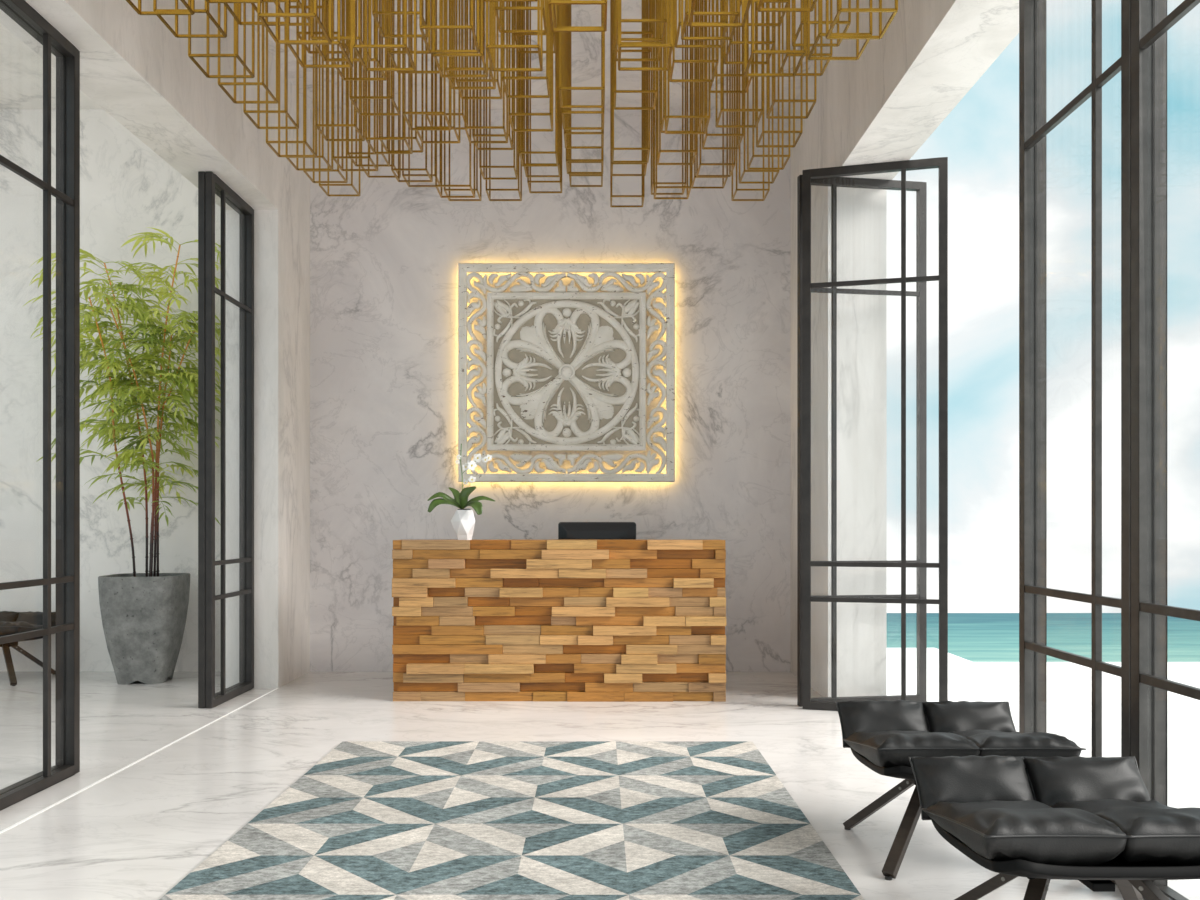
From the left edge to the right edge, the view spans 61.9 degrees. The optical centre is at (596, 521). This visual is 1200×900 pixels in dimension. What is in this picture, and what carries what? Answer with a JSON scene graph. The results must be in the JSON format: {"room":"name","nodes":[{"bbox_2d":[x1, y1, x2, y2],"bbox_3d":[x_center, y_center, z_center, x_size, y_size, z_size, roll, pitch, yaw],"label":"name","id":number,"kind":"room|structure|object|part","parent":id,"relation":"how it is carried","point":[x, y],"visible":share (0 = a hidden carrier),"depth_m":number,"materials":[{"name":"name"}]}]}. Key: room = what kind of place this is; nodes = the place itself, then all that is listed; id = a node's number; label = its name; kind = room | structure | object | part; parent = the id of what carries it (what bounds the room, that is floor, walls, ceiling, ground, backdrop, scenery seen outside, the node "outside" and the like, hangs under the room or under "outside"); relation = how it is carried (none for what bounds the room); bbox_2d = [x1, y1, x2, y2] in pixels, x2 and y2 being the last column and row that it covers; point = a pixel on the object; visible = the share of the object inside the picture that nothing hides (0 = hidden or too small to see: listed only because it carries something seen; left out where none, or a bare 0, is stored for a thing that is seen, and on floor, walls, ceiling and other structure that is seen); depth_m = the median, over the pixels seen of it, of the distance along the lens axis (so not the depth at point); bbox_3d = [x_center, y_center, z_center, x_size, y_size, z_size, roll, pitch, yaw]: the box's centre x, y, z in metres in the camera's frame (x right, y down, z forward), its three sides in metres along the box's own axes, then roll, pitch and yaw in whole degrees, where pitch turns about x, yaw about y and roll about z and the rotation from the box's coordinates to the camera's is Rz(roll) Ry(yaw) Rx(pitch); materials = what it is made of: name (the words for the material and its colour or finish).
{"room":"hotel lobby","nodes":[
{"label":"hotel lobby","id":0,"kind":"room"},
{"bbox_2d":[0,23,102,108],"bbox_3d":[-6.155,-3.550,7.380,6.690,0.200,1.960,0,0,0],"label":"ceiling","id":1,"kind":"structure","parent":0,"point":[21,68],"depth_m":7.78,"materials":[{"name":"paint"}]},
{"bbox_2d":[0,0,309,687],"bbox_3d":[-2.605,-1.250,3.930,0.410,5.000,8.860,0,0,0],"label":"wall","id":2,"kind":"structure","parent":0,"point":[143,75],"depth_m":7.53,"materials":[{"name":"stone"}]},
{"bbox_2d":[0,0,79,810],"bbox_3d":[-2.624,-0.550,4.543,0.093,3.597,0.886,0,0,0],"label":"door","id":3,"kind":"structure","parent":2,"relation":"in","point":[67,191],"depth_m":4.93,"materials":[{"name":"metal"}]},
{"bbox_2d":[198,172,253,707],"bbox_3d":[-2.624,-0.550,7.107,0.093,3.597,0.825,0,0,0],"label":"door","id":4,"kind":"structure","parent":2,"relation":"in","point":[210,184],"depth_m":6.92,"materials":[{"name":"metal"}]},
{"bbox_2d":[0,109,789,671],"bbox_3d":[-3.736,-2.125,8.510,11.527,7.250,0.300,0,0,0],"label":"wall","id":5,"kind":"structure","parent":0,"point":[384,260],"depth_m":8.36,"materials":[{"name":"stone"}]},
{"bbox_2d":[458,263,674,481],"bbox_3d":[-0.252,-1.234,8.299,1.790,1.808,0.122,0,0,0],"label":"carved wall panel","id":6,"kind":"object","parent":5,"relation":"attached to","point":[564,371],"visible":0.98,"depth_m":8.26,"materials":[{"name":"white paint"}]},
{"bbox_3d":[-0.253,-1.244,8.272,1.318,1.311,0.044,0,0,0],"label":"frame","id":7,"kind":"part","parent":6,"relation":"part of","materials":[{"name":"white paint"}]},
{"bbox_3d":[-0.249,-1.238,8.271,1.195,1.195,0.037,0,0,0],"label":"ring moulding","id":8,"kind":"part","parent":6,"relation":"part of","materials":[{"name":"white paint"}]},
{"bbox_2d":[241,0,836,108],"bbox_3d":[-0.392,-3.600,3.930,4.017,0.300,8.860,0,0,0],"label":"ceiling","id":9,"kind":"structure","parent":0,"point":[585,46],"depth_m":7.57,"materials":[{"name":"paint"}]},
{"bbox_2d":[126,0,897,206],"bbox_3d":[-0.325,-2.625,5.078,3.150,1.650,3.045,0,0,0],"label":"chandelier","id":10,"kind":"object","parent":9,"relation":"hanging from","point":[659,31],"visible":1,"depth_m":5.08,"materials":[{"name":"metal"}]},
{"bbox_3d":[-0.325,-3.440,5.175,3.150,0.020,2.850,0,0,0],"label":"ceiling plate","id":11,"kind":"part","parent":10,"relation":"part of","materials":[{"name":"metal"}]},
{"bbox_2d":[0,672,1199,899],"bbox_3d":[-3.736,1.375,2.680,11.527,0.250,11.360,0,0,0],"label":"floor","id":12,"kind":"structure","parent":0,"point":[137,832],"depth_m":5.31,"materials":[{"name":"stone"}]},
{"bbox_2d":[0,611,55,685],"bbox_3d":[-4.785,0.992,7.968,0.734,0.516,0.716,0,0,0],"label":"lounge chair","id":13,"kind":"object","parent":12,"relation":"on","point":[11,622],"visible":0.7,"depth_m":7.94,"materials":[{"name":"grey leather"}]},
{"bbox_3d":[-4.560,1.097,7.758,0.044,0.299,0.356,0,0,-41],"label":"leg","id":14,"kind":"part","parent":13,"relation":"part of","materials":[{"name":"brown wood"}]},
{"bbox_2d":[0,611,19,621],"bbox_3d":[-4.963,0.831,8.237,0.362,0.193,0.173,0,0,0],"label":"cushion","id":15,"kind":"object","parent":13,"relation":"on","point":[6,616],"depth_m":8.23,"materials":[{"name":"grey leather"}]},
{"bbox_2d":[0,621,42,634],"bbox_3d":[-4.607,0.848,7.905,0.372,0.167,0.509,0,0,0],"label":"seat cushion","id":16,"kind":"object","parent":13,"relation":"on","point":[6,628],"depth_m":7.70,"materials":[{"name":"grey leather"}]},
{"bbox_3d":[-4.560,1.097,8.072,0.044,0.299,0.356,0,0,41],"label":"leg","id":17,"kind":"part","parent":13,"relation":"part of","materials":[{"name":"brown wood"}]},
{"bbox_2d":[16,611,55,626],"bbox_3d":[-4.607,0.832,8.235,0.362,0.187,0.182,0,0,0],"label":"cushion","id":18,"kind":"object","parent":13,"relation":"on","point":[36,618],"depth_m":8.20,"materials":[{"name":"grey leather"}]},
{"bbox_2d":[25,227,220,684],"bbox_3d":[-3.601,-0.487,7.707,1.518,3.473,1.217,0,0,0],"label":"bamboo","id":19,"kind":"object","parent":12,"relation":"on","point":[144,615],"visible":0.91,"depth_m":7.65,"materials":[{"name":"plant"}]},
{"bbox_2d":[0,688,277,833],"bbox_3d":[-2.400,1.249,2.265,0.016,0.002,10.530,0,0,0],"label":"trim","id":20,"kind":"structure","parent":12,"relation":"in","point":[98,781],"depth_m":5.00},
{"bbox_2d":[98,573,189,684],"bbox_3d":[-3.553,0.833,7.870,0.605,0.834,0.605,0,0,0],"label":"planter","id":21,"kind":"object","parent":12,"relation":"on","point":[144,615],"depth_m":7.64,"materials":[{"name":"concrete"}]},
{"bbox_2d":[159,741,863,899],"bbox_3d":[-0.280,1.244,4.096,2.313,0.011,3.093,0,0,0],"label":"area rug","id":22,"kind":"object","parent":12,"relation":"on","point":[371,820],"visible":1,"depth_m":4.00,"materials":[{"name":"fabric"}]},
{"bbox_2d":[392,539,725,701],"bbox_3d":[-0.264,0.689,7.318,2.320,1.125,0.803,0,0,0],"label":"reception desk","id":23,"kind":"object","parent":12,"relation":"on","point":[569,620],"visible":1,"depth_m":6.96,"materials":[{"name":"brown wood"}]},
{"bbox_2d":[427,444,494,539],"bbox_3d":[-0.961,-0.216,7.091,0.422,0.686,0.283,0,0,18],"label":"potted orchid","id":24,"kind":"object","parent":23,"relation":"on","point":[463,520],"visible":1,"depth_m":7.08,"materials":[{"name":"white ceramic"}]},
{"bbox_3d":[-0.964,-0.328,7.125,0.018,0.462,0.017,0,0,0],"label":"stem","id":25,"kind":"part","parent":24,"relation":"part of","materials":[{"name":"plant"}]},
{"bbox_3d":[-0.886,-0.301,7.079,0.059,0.051,0.036,0,0,0],"label":"flower","id":26,"kind":"part","parent":24,"relation":"part of","materials":[{"name":"white plant"}]},
{"bbox_3d":[-0.885,-0.400,7.078,0.067,0.075,0.034,0,0,0],"label":"flower","id":27,"kind":"part","parent":24,"relation":"part of","materials":[{"name":"white plant"}]},
{"bbox_3d":[-0.843,-0.452,7.077,0.070,0.064,0.029,0,0,0],"label":"flower","id":28,"kind":"part","parent":24,"relation":"part of","materials":[{"name":"white plant"}]},
{"bbox_2d":[558,522,635,538],"bbox_3d":[0.002,0.245,7.420,0.579,0.490,0.220,0,0,0],"label":"monitor","id":29,"kind":"object","parent":23,"relation":"on","point":[566,530],"visible":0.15,"depth_m":7.40,"materials":[{"name":"black plastic"}]},
{"bbox_2d":[836,700,1085,879],"bbox_3d":[1.355,0.992,3.838,0.734,0.516,0.716,0,0,0],"label":"lounge chair","id":30,"kind":"object","parent":12,"relation":"on","point":[882,735],"visible":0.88,"depth_m":3.75,"materials":[{"name":"grey leather"}]},
{"bbox_3d":[1.130,1.097,3.942,0.044,0.299,0.356,0,0,-41],"label":"leg","id":31,"kind":"part","parent":30,"relation":"part of","materials":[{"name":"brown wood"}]},
{"bbox_2d":[837,700,927,745],"bbox_3d":[1.177,0.831,4.107,0.362,0.193,0.172,0,0,0],"label":"cushion","id":32,"kind":"object","parent":30,"relation":"on","point":[882,715],"depth_m":4.07,"materials":[{"name":"grey leather"}]},
{"bbox_3d":[1.130,1.097,3.628,0.044,0.299,0.356,0,0,41],"label":"leg","id":33,"kind":"part","parent":30,"relation":"part of","materials":[{"name":"brown wood"}]},
{"bbox_2d":[845,730,979,767],"bbox_3d":[1.177,0.847,3.775,0.372,0.168,0.509,0,0,0],"label":"seat cushion","id":34,"kind":"object","parent":30,"relation":"on","point":[873,748],"depth_m":3.56,"materials":[{"name":"grey leather"}]},
{"bbox_2d":[923,700,1015,731],"bbox_3d":[1.533,0.832,4.105,0.362,0.187,0.182,0,0,0],"label":"cushion","id":35,"kind":"object","parent":30,"relation":"on","point":[943,716],"depth_m":4.07,"materials":[{"name":"grey leather"}]},
{"bbox_2d":[947,729,1081,756],"bbox_3d":[1.533,0.848,3.775,0.372,0.167,0.509,0,0,0],"label":"seat cushion","id":36,"kind":"object","parent":30,"relation":"on","point":[984,742],"depth_m":3.55,"materials":[{"name":"grey leather"}]},
{"bbox_2d":[909,755,1199,899],"bbox_3d":[1.355,0.992,2.858,0.734,0.516,0.716,0,0,0],"label":"lounge chair","id":37,"kind":"object","parent":12,"relation":"on","point":[1092,821],"visible":1,"depth_m":2.71,"materials":[{"name":"grey leather"}]},
{"bbox_2d":[911,755,1032,817],"bbox_3d":[1.177,0.831,3.127,0.362,0.193,0.173,0,0,0],"label":"cushion","id":38,"kind":"object","parent":37,"relation":"on","point":[972,778],"depth_m":3.09,"materials":[{"name":"grey leather"}]},
{"bbox_3d":[1.130,1.097,2.962,0.044,0.299,0.356,0,0,-41],"label":"leg","id":39,"kind":"part","parent":37,"relation":"part of","materials":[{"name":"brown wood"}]},
{"bbox_2d":[924,800,1127,865],"bbox_3d":[1.177,0.847,2.795,0.372,0.168,0.509,0,0,0],"label":"seat cushion","id":40,"kind":"object","parent":37,"relation":"on","point":[989,832],"depth_m":2.58,"materials":[{"name":"grey leather"}]},
{"bbox_3d":[1.130,1.097,2.648,0.044,0.299,0.356,0,0,41],"label":"leg","id":41,"kind":"part","parent":37,"relation":"part of","materials":[{"name":"brown wood"}]},
{"bbox_2d":[1023,756,1149,805],"bbox_3d":[1.533,0.832,3.125,0.362,0.187,0.182,0,0,0],"label":"cushion","id":42,"kind":"object","parent":37,"relation":"on","point":[1051,780],"depth_m":3.09,"materials":[{"name":"grey leather"}]},
{"bbox_2d":[1050,799,1199,865],"bbox_3d":[1.533,0.848,2.795,0.372,0.167,0.509,0,0,0],"label":"seat cushion","id":43,"kind":"object","parent":37,"relation":"on","point":[1151,832],"depth_m":2.59,"materials":[{"name":"grey leather"}]},
{"bbox_3d":[1.580,1.097,2.962,0.044,0.299,0.356,0,0,41],"label":"leg","id":44,"kind":"part","parent":37,"relation":"part of","materials":[{"name":"brown wood"}]},
{"bbox_3d":[1.580,1.097,2.648,0.044,0.299,0.356,0,0,-41],"label":"leg","id":45,"kind":"part","parent":37,"relation":"part of","materials":[{"name":"brown wood"}]},
{"bbox_2d":[790,0,1046,696],"bbox_3d":[1.822,-1.250,3.930,0.410,5.000,8.860,0,0,0],"label":"wall","id":46,"kind":"structure","parent":0,"point":[881,106],"depth_m":7.00,"materials":[{"name":"stone"}]},
{"bbox_2d":[797,175,926,705],"bbox_3d":[1.820,-0.551,6.854,0.920,3.596,0.047,0,0,-9],"label":"door","id":47,"kind":"structure","parent":46,"relation":"in","point":[920,188],"depth_m":6.82,"materials":[{"name":"metal"}]},
{"bbox_2d":[802,157,947,710],"bbox_3d":[1.818,-0.551,6.569,0.917,3.596,0.047,0,0,15],"label":"door","id":48,"kind":"structure","parent":46,"relation":"in","point":[941,163],"depth_m":6.51,"materials":[{"name":"metal"}]},
{"bbox_2d":[1019,0,1130,884],"bbox_3d":[1.833,-0.550,3.795,0.093,3.597,0.880,0,0,0],"label":"window frame","id":49,"kind":"structure","parent":46,"relation":"in","point":[1034,650],"depth_m":4.18,"materials":[{"name":"metal"}]},
{"bbox_2d":[1131,0,1199,899],"bbox_3d":[1.833,-0.550,2.909,0.093,3.597,0.880,0,0,0],"label":"window frame","id":50,"kind":"structure","parent":46,"relation":"in","point":[1150,22],"depth_m":3.30,"materials":[{"name":"metal"}]},
{"label":"outside","id":51,"kind":"structure","parent":0,"visible":0},
{"bbox_2d":[887,613,1199,661],"bbox_3d":[175.000,21.000,124.900,650.000,2.000,189.800,0,0,0],"label":"sea","id":52,"kind":"structure","parent":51,"point":[974,637],"depth_m":176.19,"materials":[{"name":"liquid"}]},
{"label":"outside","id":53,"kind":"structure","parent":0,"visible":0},
{"bbox_2d":[887,648,1199,893],"bbox_3d":[21.014,1.425,0.970,37.973,0.350,17.940,0,0,0],"label":"sand beach","id":54,"kind":"structure","parent":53,"point":[1068,683],"depth_m":7.08,"materials":[{"name":"sand"}]}
]}

